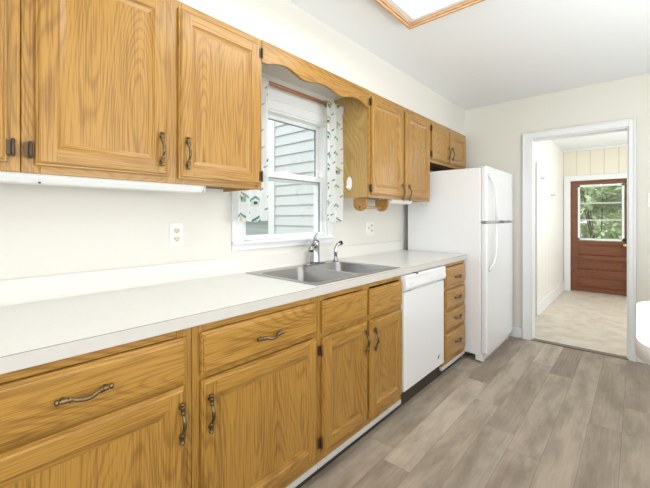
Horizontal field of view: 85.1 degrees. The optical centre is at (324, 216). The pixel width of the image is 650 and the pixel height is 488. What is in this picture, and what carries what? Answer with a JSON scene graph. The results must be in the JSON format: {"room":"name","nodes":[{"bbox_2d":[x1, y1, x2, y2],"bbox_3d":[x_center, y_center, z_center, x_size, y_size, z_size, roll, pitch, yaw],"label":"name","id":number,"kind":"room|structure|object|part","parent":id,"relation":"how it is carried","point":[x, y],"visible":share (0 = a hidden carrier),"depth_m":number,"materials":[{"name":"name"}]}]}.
{"room":"kitchen","nodes":[
{"label":"kitchen","id":0,"kind":"room"},
{"bbox_2d":[0,73,432,279],"bbox_3d":[-0.626,0.015,2.019,0.120,2.450,5.900,0,0,41],"label":"wall","id":1,"kind":"structure","parent":0,"point":[45,230],"depth_m":1.59,"materials":[{"name":"white paint"}]},
{"bbox_2d":[0,0,19,171],"bbox_3d":[-1.220,-0.516,0.993,0.346,0.757,0.517,0,0,41],"label":"upper cabinet","id":2,"kind":"object","parent":1,"relation":"attached to","point":[9,9],"visible":1,"depth_m":1.07,"materials":[{"name":"brown wood"}]},
{"bbox_3d":[-1.096,-0.510,0.889,0.019,0.690,0.445,0,0,41],"label":"door","id":3,"kind":"part","parent":2,"relation":"part of","materials":[{"name":"brown wood"}]},
{"bbox_2d":[20,0,262,191],"bbox_3d":[-0.727,-0.516,1.527,0.379,0.757,0.931,0,0,41],"label":"upper cabinet","id":4,"kind":"object","parent":1,"relation":"attached to","point":[160,91],"visible":0.99,"depth_m":1.34,"materials":[{"name":"brown wood"}]},
{"bbox_3d":[-0.767,-0.513,1.262,0.019,0.700,0.417,0,0,41],"label":"door","id":5,"kind":"part","parent":4,"relation":"part of","materials":[{"name":"brown wood"}]},
{"bbox_2d":[0,171,205,192],"bbox_3d":[-0.947,-0.132,1.209,0.120,0.046,1.122,0,0,41],"label":"light","id":6,"kind":"object","parent":4,"relation":"attached to","point":[5,177],"visible":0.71,"depth_m":1.27,"materials":[{"name":"white plastic"}]},
{"bbox_3d":[-0.630,-0.265,1.377,0.035,0.135,0.017,0,0,41],"label":"handle","id":7,"kind":"part","parent":4,"relation":"part of","materials":[{"name":"gold metal"}]},
{"bbox_3d":[-0.559,-0.263,1.457,0.035,0.135,0.017,0,0,41],"label":"handle","id":8,"kind":"part","parent":4,"relation":"part of","materials":[{"name":"gold metal"}]},
{"bbox_3d":[-0.463,-0.510,1.607,0.019,0.705,0.416,0,0,41],"label":"door","id":9,"kind":"part","parent":4,"relation":"part of","materials":[{"name":"brown wood"}]},
{"bbox_2d":[169,223,182,246],"bbox_3d":[-0.748,0.090,1.783,0.010,0.120,0.072,0,0,41],"label":"wall outlet","id":10,"kind":"object","parent":1,"relation":"attached to","point":[175,229],"visible":1,"depth_m":1.78,"materials":[{"name":"white plastic"}]},
{"bbox_2d":[173,236,179,241],"bbox_3d":[-0.747,0.111,1.782,0.005,0.027,0.033,0,0,41],"label":"receptacle","id":11,"kind":"object","parent":10,"relation":"attached to","point":[175,238],"depth_m":1.78,"materials":[{"name":"beige plastic"}]},
{"bbox_2d":[0,240,402,307],"bbox_3d":[-0.284,0.279,2.293,0.030,0.097,3.175,0,0,41],"label":"backsplash","id":12,"kind":"structure","parent":1,"relation":"attached to","point":[27,290],"depth_m":1.68,"materials":[{"name":"white laminate"}]},
{"bbox_2d":[231,85,333,250],"bbox_3d":[-0.280,-0.325,2.390,0.150,1.040,0.885,0,0,41],"label":"window","id":13,"kind":"structure","parent":1,"relation":"in","point":[285,107],"depth_m":2.44,"materials":[{"name":"white paint"}]},
{"bbox_2d":[238,75,268,221],"bbox_3d":[-0.413,-0.405,2.032,0.052,0.865,0.218,0,0,41],"label":"curtain","id":14,"kind":"object","parent":13,"relation":"attached to","point":[252,204],"visible":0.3,"depth_m":2.08,"materials":[{"name":"fabric"}]},
{"bbox_3d":[-0.267,-0.077,2.395,0.033,0.435,0.728,0,0,41],"label":"sash","id":15,"kind":"part","parent":13,"relation":"part of","materials":[{"name":"white plastic"}]},
{"bbox_3d":[-0.298,-0.465,2.422,0.030,0.450,0.728,0,0,41],"label":"sash","id":16,"kind":"part","parent":13,"relation":"part of","materials":[{"name":"white plastic"}]},
{"bbox_2d":[269,81,326,105],"bbox_3d":[-0.182,-0.806,2.304,0.025,0.025,0.949,0,0,41],"label":"curtain rod","id":17,"kind":"object","parent":13,"relation":"attached to","point":[273,84],"visible":0.53,"depth_m":2.29,"materials":[{"name":"brown wood"}]},
{"bbox_2d":[323,99,343,221],"bbox_3d":[0.069,-0.400,2.580,0.050,0.875,0.191,0,0,41],"label":"curtain","id":18,"kind":"object","parent":17,"relation":"hanging from","point":[335,112],"visible":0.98,"depth_m":2.56,"materials":[{"name":"fabric"}]},
{"bbox_2d":[366,221,373,234],"bbox_3d":[0.393,0.097,3.073,0.016,0.120,0.118,0,0,41],"label":"outlet","id":19,"kind":"object","parent":1,"relation":"attached to","point":[369,224],"visible":1,"depth_m":3.07,"materials":[{"name":"white plastic"}]},
{"bbox_2d":[334,91,429,201],"bbox_3d":[0.529,-0.512,2.952,0.379,0.766,0.982,0,0,41],"label":"upper cabinet","id":20,"kind":"object","parent":1,"relation":"attached to","point":[386,144],"visible":0.98,"depth_m":2.65,"materials":[{"name":"brown wood"}]},
{"bbox_2d":[262,40,368,107],"bbox_3d":[-0.010,-0.833,2.151,0.020,0.123,0.952,0,0,41],"label":"window valance","id":21,"kind":"object","parent":20,"relation":"attached to","point":[302,69],"visible":0.99,"depth_m":2.06,"materials":[{"name":"brown wood"}]},
{"bbox_2d":[346,177,351,189],"bbox_3d":[0.168,-0.247,2.605,0.046,0.100,0.040,0,0,41],"label":"hook","id":22,"kind":"object","parent":20,"relation":"attached to","point":[349,181],"visible":1,"depth_m":2.61,"materials":[{"name":"white plastic"}]},
{"bbox_2d":[353,198,388,211],"bbox_3d":[0.353,-0.089,2.692,0.115,0.093,0.311,0,0,41],"label":"paper towel holder","id":23,"kind":"object","parent":20,"relation":"attached to","point":[360,204],"visible":1,"depth_m":2.63,"materials":[{"name":"brown wood"}]},
{"bbox_3d":[0.477,-0.509,2.674,0.019,0.698,0.438,0,0,41],"label":"door","id":24,"kind":"part","parent":20,"relation":"part of","materials":[{"name":"brown wood"}]},
{"bbox_3d":[0.626,-0.516,2.874,0.018,0.757,0.971,0,0,41],"label":"frame","id":25,"kind":"part","parent":20,"relation":"part of","materials":[{"name":"brown wood"}]},
{"bbox_2d":[379,198,421,204],"bbox_3d":[0.657,-0.132,3.029,0.120,0.046,0.534,0,0,41],"label":"light","id":26,"kind":"object","parent":20,"relation":"attached to","point":[391,201],"visible":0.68,"depth_m":2.88,"materials":[{"name":"white plastic"}]},
{"bbox_3d":[0.624,-0.197,2.799,0.035,0.135,0.017,0,0,41],"label":"handle","id":27,"kind":"part","parent":20,"relation":"part of","materials":[{"name":"gold metal"}]},
{"bbox_3d":[0.800,-0.509,3.039,0.019,0.698,0.442,0,0,41],"label":"door","id":28,"kind":"part","parent":20,"relation":"part of","materials":[{"name":"brown wood"}]},
{"bbox_2d":[429,119,465,170],"bbox_3d":[1.153,-0.700,3.659,0.379,0.390,0.906,0,0,41],"label":"upper cabinet","id":29,"kind":"object","parent":1,"relation":"attached to","point":[447,146],"visible":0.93,"depth_m":3.50,"materials":[{"name":"brown wood"}]},
{"bbox_3d":[1.107,-0.694,3.387,0.019,0.323,0.375,0,0,41],"label":"door","id":30,"kind":"part","parent":29,"relation":"part of","materials":[{"name":"brown wood"}]},
{"bbox_3d":[1.394,-0.694,3.713,0.019,0.323,0.435,0,0,41],"label":"door","id":31,"kind":"part","parent":29,"relation":"part of","materials":[{"name":"brown wood"}]},
{"bbox_2d":[178,0,464,135],"bbox_3d":[-0.476,-1.052,1.887,0.280,0.315,5.900,0,0,41],"label":"soffit","id":32,"kind":"structure","parent":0,"point":[282,24],"depth_m":2.25,"materials":[{"name":"white paint"}]},
{"bbox_2d":[288,0,649,109],"bbox_3d":[0.657,-1.260,0.927,3.490,0.100,5.960,0,0,41],"label":"ceiling","id":33,"kind":"structure","parent":0,"point":[487,52],"depth_m":2.45,"materials":[{"name":"white paint"}]},
{"bbox_2d":[374,0,484,29],"bbox_3d":[0.354,-1.179,1.524,0.615,0.059,1.195,0,0,41],"label":"ceiling light","id":34,"kind":"object","parent":33,"relation":"attached to","point":[411,13],"visible":1,"depth_m":2.00,"materials":[{"name":"brown wood"}]},
{"bbox_2d":[397,0,448,14],"bbox_3d":[0.354,-1.200,1.524,0.501,0.012,1.081,0,0,41],"label":"diffuser","id":35,"kind":"object","parent":34,"relation":"attached to","point":[412,7],"depth_m":2.00,"materials":[{"name":"white plastic"}]},
{"bbox_2d":[300,290,649,487],"bbox_3d":[1.712,1.265,2.123,3.490,0.050,9.150,0,0,41],"label":"floor","id":36,"kind":"structure","parent":0,"point":[533,414],"depth_m":2.15,"materials":[{"name":"beige laminate"}]},
{"bbox_2d":[0,327,190,487],"bbox_3d":[-0.875,0.802,1.137,0.674,0.874,0.648,0,0,41],"label":"base cabinet","id":37,"kind":"object","parent":36,"relation":"on","point":[119,416],"visible":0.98,"depth_m":0.98,"materials":[{"name":"brown wood"}]},
{"bbox_3d":[-0.629,0.470,0.932,0.035,0.020,0.134,0,0,41],"label":"handle","id":38,"kind":"part","parent":37,"relation":"part of","materials":[{"name":"gold metal"}]},
{"bbox_3d":[-0.652,0.837,0.946,0.019,0.566,0.581,0,0,41],"label":"door","id":39,"kind":"part","parent":37,"relation":"part of","materials":[{"name":"brown wood"}]},
{"bbox_3d":[-0.650,0.468,0.948,0.019,0.145,0.586,0,0,41],"label":"drawer","id":40,"kind":"part","parent":37,"relation":"part of","materials":[{"name":"brown wood"}]},
{"bbox_3d":[-0.453,0.663,1.131,0.035,0.132,0.017,0,0,41],"label":"handle","id":41,"kind":"part","parent":37,"relation":"part of","materials":[{"name":"gold metal"}]},
{"bbox_2d":[191,296,316,487],"bbox_3d":[-0.454,0.802,1.614,0.674,0.874,0.622,0,0,41],"label":"base cabinet","id":42,"kind":"object","parent":36,"relation":"on","point":[254,374],"visible":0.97,"depth_m":1.38,"materials":[{"name":"brown wood"}]},
{"bbox_3d":[-0.385,0.673,1.209,0.035,0.132,0.017,0,0,41],"label":"handle","id":43,"kind":"part","parent":42,"relation":"part of","materials":[{"name":"gold metal"}]},
{"bbox_3d":[-0.231,0.468,1.424,0.019,0.145,0.579,0,0,41],"label":"drawer","id":44,"kind":"part","parent":42,"relation":"part of","materials":[{"name":"brown wood"}]},
{"bbox_3d":[-0.210,0.475,1.407,0.035,0.020,0.134,0,0,41],"label":"handle","id":45,"kind":"part","parent":42,"relation":"part of","materials":[{"name":"gold metal"}]},
{"bbox_2d":[312,276,401,476],"bbox_3d":[0.011,0.802,2.141,0.674,0.874,0.789,0,0,41],"label":"base cabinet","id":46,"kind":"object","parent":36,"relation":"on","point":[359,333],"visible":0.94,"depth_m":1.87,"materials":[{"name":"brown wood"}]},
{"bbox_2d":[0,240,466,373],"bbox_3d":[-0.057,0.298,2.094,0.635,0.136,3.176,0,0,41],"label":"countertop","id":47,"kind":"structure","parent":46,"relation":"on","point":[48,318],"depth_m":1.39,"materials":[{"name":"white laminate"}]},
{"bbox_2d":[303,233,325,265],"bbox_3d":[-0.077,0.215,2.411,0.095,0.214,0.232,0,0,26],"label":"kitchen faucet","id":48,"kind":"object","parent":47,"relation":"on","point":[314,245],"visible":1,"depth_m":2.40,"materials":[{"name":"silver metal"}]},
{"bbox_3d":[-0.082,0.200,2.363,0.042,0.063,0.146,0,0,11],"label":"spout","id":49,"kind":"part","parent":48,"relation":"part of","materials":[{"name":"silver metal"}]},
{"bbox_3d":[-0.069,0.317,2.427,0.056,0.011,0.200,0,0,41],"label":"plate","id":50,"kind":"part","parent":48,"relation":"part of","materials":[{"name":"silver metal"}]},
{"bbox_2d":[246,260,399,299],"bbox_3d":[0.010,0.407,2.163,0.567,0.170,0.798,0,0,41],"label":"sink","id":51,"kind":"object","parent":47,"relation":"in","point":[330,271],"visible":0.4,"depth_m":2.21,"materials":[{"name":"silver metal"}]},
{"bbox_2d":[332,241,342,261],"bbox_3d":[0.093,0.247,2.579,0.080,0.149,0.047,0,0,-15],"label":"sprayer","id":52,"kind":"object","parent":51,"relation":"on","point":[339,243],"visible":1,"depth_m":2.56,"materials":[{"name":"silver metal"}]},
{"bbox_3d":[0.109,0.474,1.809,0.019,0.152,0.364,0,0,41],"label":"drawer","id":53,"kind":"part","parent":46,"relation":"part of","materials":[{"name":"brown wood"}]},
{"bbox_3d":[0.109,0.844,1.809,0.019,0.543,0.364,0,0,41],"label":"door","id":54,"kind":"part","parent":46,"relation":"part of","materials":[{"name":"brown wood"}]},
{"bbox_3d":[0.231,0.673,1.907,0.035,0.132,0.017,0,0,41],"label":"handle","id":55,"kind":"part","parent":46,"relation":"part of","materials":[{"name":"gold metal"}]},
{"bbox_3d":[0.289,0.682,1.974,0.035,0.132,0.017,0,0,41],"label":"handle","id":56,"kind":"part","parent":46,"relation":"part of","materials":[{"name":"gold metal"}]},
{"bbox_3d":[0.366,0.476,2.101,0.019,0.148,0.356,0,0,41],"label":"drawer","id":57,"kind":"part","parent":46,"relation":"part of","materials":[{"name":"brown wood"}]},
{"bbox_3d":[0.366,0.847,2.101,0.019,0.537,0.356,0,0,41],"label":"door","id":58,"kind":"part","parent":46,"relation":"part of","materials":[{"name":"brown wood"}]},
{"bbox_2d":[396,266,445,409],"bbox_3d":[0.482,0.803,2.670,0.642,0.872,0.618,0,0,41],"label":"dishwasher","id":59,"kind":"object","parent":36,"relation":"on","point":[422,306],"visible":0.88,"depth_m":2.44,"materials":[{"name":"white metal"}]},
{"bbox_3d":[0.662,1.190,2.511,0.012,0.097,0.618,0,0,41],"label":"toe panel","id":60,"kind":"part","parent":59,"relation":"part of","materials":[{"name":"grey"}]},
{"bbox_3d":[0.690,0.797,2.486,0.038,0.630,0.618,0,0,41],"label":"door panel","id":61,"kind":"part","parent":59,"relation":"part of","materials":[{"name":"white metal"}]},
{"bbox_3d":[0.697,0.425,2.480,0.055,0.106,0.618,0,0,41],"label":"control panel","id":62,"kind":"part","parent":59,"relation":"part of","materials":[{"name":"white plastic"}]},
{"bbox_2d":[438,260,464,375],"bbox_3d":[0.846,0.802,3.088,0.674,0.874,0.479,0,0,41],"label":"base cabinet","id":63,"kind":"object","parent":36,"relation":"on","point":[454,286],"visible":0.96,"depth_m":2.86,"materials":[{"name":"brown wood"}]},
{"bbox_3d":[1.066,1.016,2.895,0.019,0.197,0.414,0,0,41],"label":"drawer","id":64,"kind":"part","parent":63,"relation":"part of","materials":[{"name":"brown wood"}]},
{"bbox_3d":[1.066,0.818,2.895,0.019,0.140,0.414,0,0,41],"label":"drawer","id":65,"kind":"part","parent":63,"relation":"part of","materials":[{"name":"brown wood"}]},
{"bbox_3d":[1.066,0.647,2.895,0.019,0.135,0.414,0,0,41],"label":"drawer","id":66,"kind":"part","parent":63,"relation":"part of","materials":[{"name":"brown wood"}]},
{"bbox_3d":[1.066,0.473,2.895,0.019,0.150,0.414,0,0,41],"label":"drawer","id":67,"kind":"part","parent":63,"relation":"part of","materials":[{"name":"brown wood"}]},
{"bbox_2d":[408,165,513,361],"bbox_3d":[1.380,0.402,3.516,0.789,1.676,0.830,0,0,41],"label":"refrigerator","id":68,"kind":"object","parent":36,"relation":"on","point":[468,211],"visible":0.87,"depth_m":3.14,"materials":[{"name":"white metal"}]},
{"bbox_3d":[1.435,0.263,3.031,0.108,0.410,0.035,0,0,-20],"label":"handle","id":69,"kind":"part","parent":68,"relation":"part of","materials":[{"name":"white plastic"}]},
{"bbox_3d":[1.434,-0.170,3.029,0.113,0.408,0.034,0,0,-21],"label":"handle","id":70,"kind":"part","parent":68,"relation":"part of","materials":[{"name":"white plastic"}]},
{"bbox_3d":[1.618,0.607,3.306,0.049,1.097,0.828,0,0,41],"label":"fridge door","id":71,"kind":"part","parent":68,"relation":"part of","materials":[{"name":"white metal"}]},
{"bbox_3d":[1.618,-0.199,3.306,0.049,0.467,0.828,0,0,41],"label":"freezer door","id":72,"kind":"part","parent":68,"relation":"part of","materials":[{"name":"white metal"}]},
{"bbox_2d":[531,338,628,359],"bbox_3d":[2.373,1.236,3.339,0.745,0.008,0.072,0,0,41],"label":"trim","id":73,"kind":"structure","parent":36,"relation":"on","point":[534,339],"depth_m":3.30,"materials":[{"name":"brown"}]},
{"bbox_2d":[635,301,649,364],"bbox_3d":[1.460,0.783,0.753,1.203,0.913,0.803,0,0,41],"label":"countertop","id":74,"kind":"structure","parent":36,"relation":"on","point":[642,309],"depth_m":1.02,"materials":[{"name":"white laminate"}]},
{"bbox_2d":[535,140,562,315],"bbox_3d":[3.013,0.015,4.922,0.100,2.450,3.030,0,0,41],"label":"wall","id":75,"kind":"structure","parent":0,"point":[549,155],"depth_m":5.09,"materials":[{"name":"white paint"}]},
{"bbox_2d":[535,157,537,315],"bbox_3d":[2.368,0.250,4.138,0.068,1.980,0.900,0,0,41],"label":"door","id":76,"kind":"structure","parent":75,"relation":"in","point":[536,158],"depth_m":4.42,"materials":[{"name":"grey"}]},
{"bbox_2d":[538,281,563,314],"bbox_3d":[3.370,1.165,5.241,0.015,0.150,2.080,0,0,41],"label":"baseboard","id":77,"kind":"structure","parent":75,"relation":"attached to","point":[554,293],"depth_m":5.07,"materials":[{"name":"white paint"}]},
{"bbox_2d":[465,74,649,327],"bbox_3d":[2.620,0.015,3.169,3.470,2.450,0.120,0,0,41],"label":"wall","id":78,"kind":"structure","parent":0,"point":[493,133],"depth_m":3.44,"materials":[{"name":"white paint"}]},
{"bbox_2d":[509,327,521,337],"bbox_3d":[1.727,1.190,3.868,0.765,0.100,0.014,0,0,41],"label":"baseboard","id":79,"kind":"structure","parent":78,"relation":"attached to","point":[516,332],"depth_m":3.64,"materials":[{"name":"white paint"}]},
{"bbox_2d":[522,118,635,361],"bbox_3d":[2.380,0.197,3.366,0.868,2.087,0.150,0,0,41],"label":"trim","id":80,"kind":"structure","parent":78,"relation":"attached to","point":[528,139],"depth_m":3.53,"materials":[{"name":"white paint"}]},
{"bbox_2d":[636,356,646,363],"bbox_3d":[3.236,1.190,2.537,1.512,0.100,0.014,0,0,41],"label":"baseboard","id":81,"kind":"structure","parent":78,"relation":"attached to","point":[637,358],"depth_m":3.02,"materials":[{"name":"white paint"}]},
{"bbox_2d":[552,131,626,149],"bbox_3d":[3.616,-1.180,4.457,2.420,0.100,3.130,0,0,41],"label":"ceiling","id":82,"kind":"structure","parent":0,"point":[615,138],"depth_m":5.30,"materials":[{"name":"white"}]},
{"bbox_2d":[563,146,626,280],"bbox_3d":[4.775,0.015,5.469,2.020,2.450,0.120,0,0,41],"label":"wall","id":83,"kind":"structure","parent":0,"point":[611,160],"depth_m":5.75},
{"bbox_2d":[563,144,626,151],"bbox_3d":[4.725,-1.115,5.413,1.820,0.030,0.030,0,0,41],"label":"crown molding","id":84,"kind":"structure","parent":83,"relation":"attached to","point":[620,145],"depth_m":5.71,"materials":[{"name":"white paint"}]},
{"bbox_2d":[564,173,626,295],"bbox_3d":[4.423,0.278,5.743,0.896,1.925,0.173,0,0,41],"label":"door","id":85,"kind":"structure","parent":83,"relation":"in","point":[599,266],"depth_m":5.78,"materials":[{"name":"brown wood"}]},
{"bbox_3d":[4.441,-0.072,5.711,0.590,0.905,0.028,0,0,41],"label":"glazing frame","id":86,"kind":"part","parent":85,"relation":"part of","materials":[{"name":"white paint"}]},
{"label":"outside","id":87,"kind":"structure","parent":0,"visible":0},
{"bbox_3d":[1.820,1.800,7.727,24.000,0.120,30.000,0,0,41],"label":"ground","id":88,"kind":"structure","parent":87,"visible":0},
{"bbox_2d":[246,221,267,234],"bbox_3d":[-1.284,0.490,11.464,6.800,2.500,3.100,0,0,41],"label":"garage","id":89,"kind":"structure","parent":88,"relation":"on","point":[252,228],"depth_m":10.41,"materials":[{"name":"grey"}]},
{"bbox_2d":[268,119,313,233],"bbox_3d":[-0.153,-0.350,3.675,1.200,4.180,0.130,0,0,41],"label":"neighbouring house","id":90,"kind":"structure","parent":88,"relation":"on","point":[290,205],"depth_m":3.81,"materials":[{"name":"white plastic"}]},
{"bbox_2d":[581,186,621,241],"bbox_3d":[9.604,-1.032,11.643,3.308,5.648,6.299,0,0,33],"label":"leafy tree","id":91,"kind":"object","parent":88,"relation":"on","point":[598,187],"visible":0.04,"depth_m":10.70,"materials":[{"name":"green plant"}]},
{"bbox_2d":[580,183,624,241],"bbox_3d":[6.718,-0.159,8.228,2.706,3.804,2.425,0,0,-13],"label":"leafy tree","id":92,"kind":"object","parent":88,"relation":"on","point":[605,194],"visible":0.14,"depth_m":8.38,"materials":[{"name":"green plant"}]}
]}

